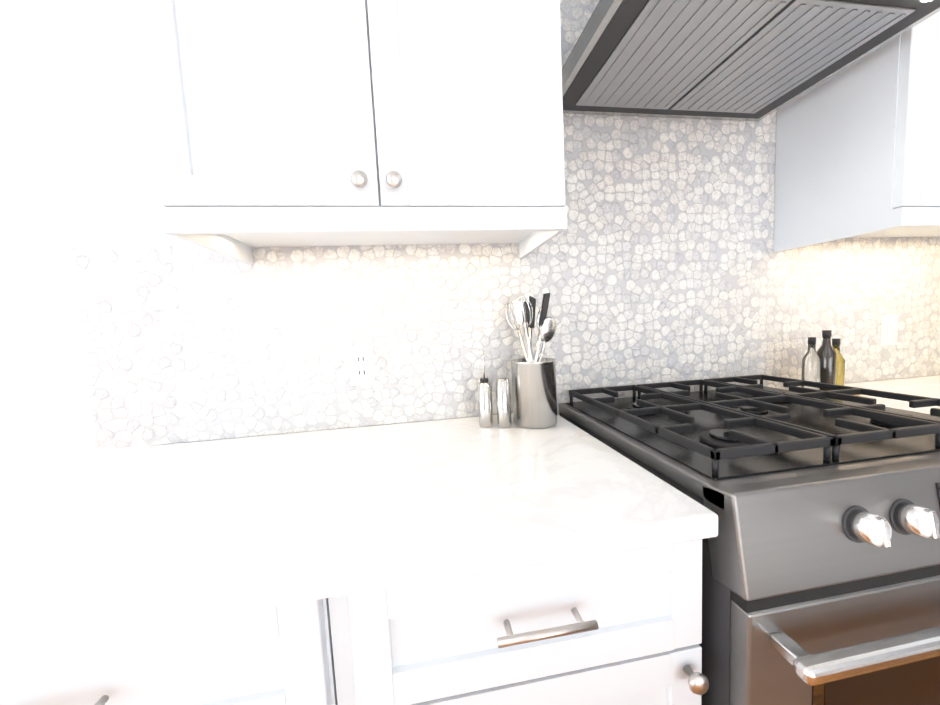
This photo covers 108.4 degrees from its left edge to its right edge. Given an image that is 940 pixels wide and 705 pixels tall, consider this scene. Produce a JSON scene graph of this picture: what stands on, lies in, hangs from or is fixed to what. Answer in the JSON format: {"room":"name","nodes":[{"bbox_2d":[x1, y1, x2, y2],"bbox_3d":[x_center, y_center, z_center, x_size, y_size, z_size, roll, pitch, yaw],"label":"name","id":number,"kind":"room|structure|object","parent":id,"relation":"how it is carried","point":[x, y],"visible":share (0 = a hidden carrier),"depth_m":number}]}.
{"room":"kitchen","nodes":[
{"label":"kitchen","id":0,"kind":"room"},
{"bbox_2d":[0,0,934,513],"bbox_3d":[-0.509,-0.223,1.024,6.300,2.740,0.110,-4,5,-8],"label":"wall","id":1,"kind":"structure","parent":0,"point":[78,164],"depth_m":0.89},
{"bbox_2d":[137,0,566,263],"bbox_3d":[-0.225,-0.759,0.789,0.882,1.005,0.363,-4,5,-8],"label":"upper cabinet","id":2,"kind":"object","parent":1,"relation":"attached to","point":[286,123],"visible":1,"depth_m":0.67},
{"bbox_2d":[69,0,939,449],"bbox_3d":[0.691,-0.628,1.124,3.549,1.810,0.008,-4,5,-8],"label":"wall tile","id":3,"kind":"structure","parent":1,"relation":"attached to","point":[657,260],"depth_m":1.07},
{"bbox_2d":[348,346,374,385],"bbox_3d":[-0.324,0.039,1.012,0.072,0.116,0.008,-4,5,-8],"label":"electrical outlet plate","id":4,"kind":"object","parent":3,"relation":"attached to","point":[361,365],"visible":1,"depth_m":1.01},
{"bbox_2d":[880,315,897,345],"bbox_3d":[1.598,-0.085,1.290,0.072,0.116,0.009,-4,5,-8],"label":"switch plate","id":5,"kind":"object","parent":3,"relation":"attached to","point":[889,328],"visible":1,"depth_m":1.29},
{"bbox_2d":[562,0,939,121],"bbox_3d":[0.625,-1.106,0.819,0.750,0.748,0.503,-4,5,-8],"label":"range hood","id":6,"kind":"object","parent":1,"relation":"attached to","point":[746,60],"visible":1,"depth_m":0.83},
{"bbox_2d":[774,11,939,242],"bbox_3d":[1.476,-0.872,1.026,0.816,0.928,0.381,-4,5,-8],"label":"upper cabinet","id":7,"kind":"object","parent":1,"relation":"attached to","point":[858,149],"depth_m":0.94},
{"bbox_3d":[0.018,1.403,-1.916,6.300,0.080,6.300,-4,5,-8],"label":"floor","id":8,"kind":"structure","parent":0,"visible":0},
{"bbox_2d":[0,598,337,704],"bbox_3d":[-0.510,0.737,0.713,0.600,0.877,0.644,-4,5,-8],"label":"base cabinet","id":9,"kind":"object","parent":8,"relation":"on","point":[279,655],"visible":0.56,"depth_m":0.42},
{"bbox_2d":[0,413,717,649],"bbox_3d":[-0.260,0.264,0.720,1.164,0.036,0.636,-4,5,-8],"label":"countertop","id":10,"kind":"structure","parent":9,"relation":"on","point":[161,534],"depth_m":0.52},
{"bbox_2d":[506,293,556,428],"bbox_3d":[0.183,0.020,0.957,0.136,0.366,0.139,-4,5,-8],"label":"utensil crock","id":11,"kind":"object","parent":10,"relation":"on","point":[534,395],"visible":1,"depth_m":0.92},
{"bbox_2d":[328,539,708,704],"bbox_3d":[0.063,0.701,0.796,0.555,0.877,0.644,-4,5,-8],"label":"base cabinet","id":12,"kind":"object","parent":8,"relation":"on","point":[622,628],"visible":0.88,"depth_m":0.49},
{"bbox_2d":[559,374,939,704],"bbox_3d":[0.744,0.610,0.854,0.767,0.980,0.711,-4,5,-8],"label":"range","id":13,"kind":"object","parent":8,"relation":"on","point":[821,568],"visible":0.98,"depth_m":0.53},
{"bbox_3d":[2.163,0.577,1.021,0.802,0.877,0.800,-4,5,-8],"label":"base cabinet","id":14,"kind":"object","parent":8,"relation":"on","visible":0},
{"bbox_2d":[784,375,939,413],"bbox_3d":[1.858,0.157,0.722,1.439,0.036,1.241,-4,5,-8],"label":"countertop","id":15,"kind":"structure","parent":14,"relation":"on","point":[926,386],"depth_m":1.16}
]}

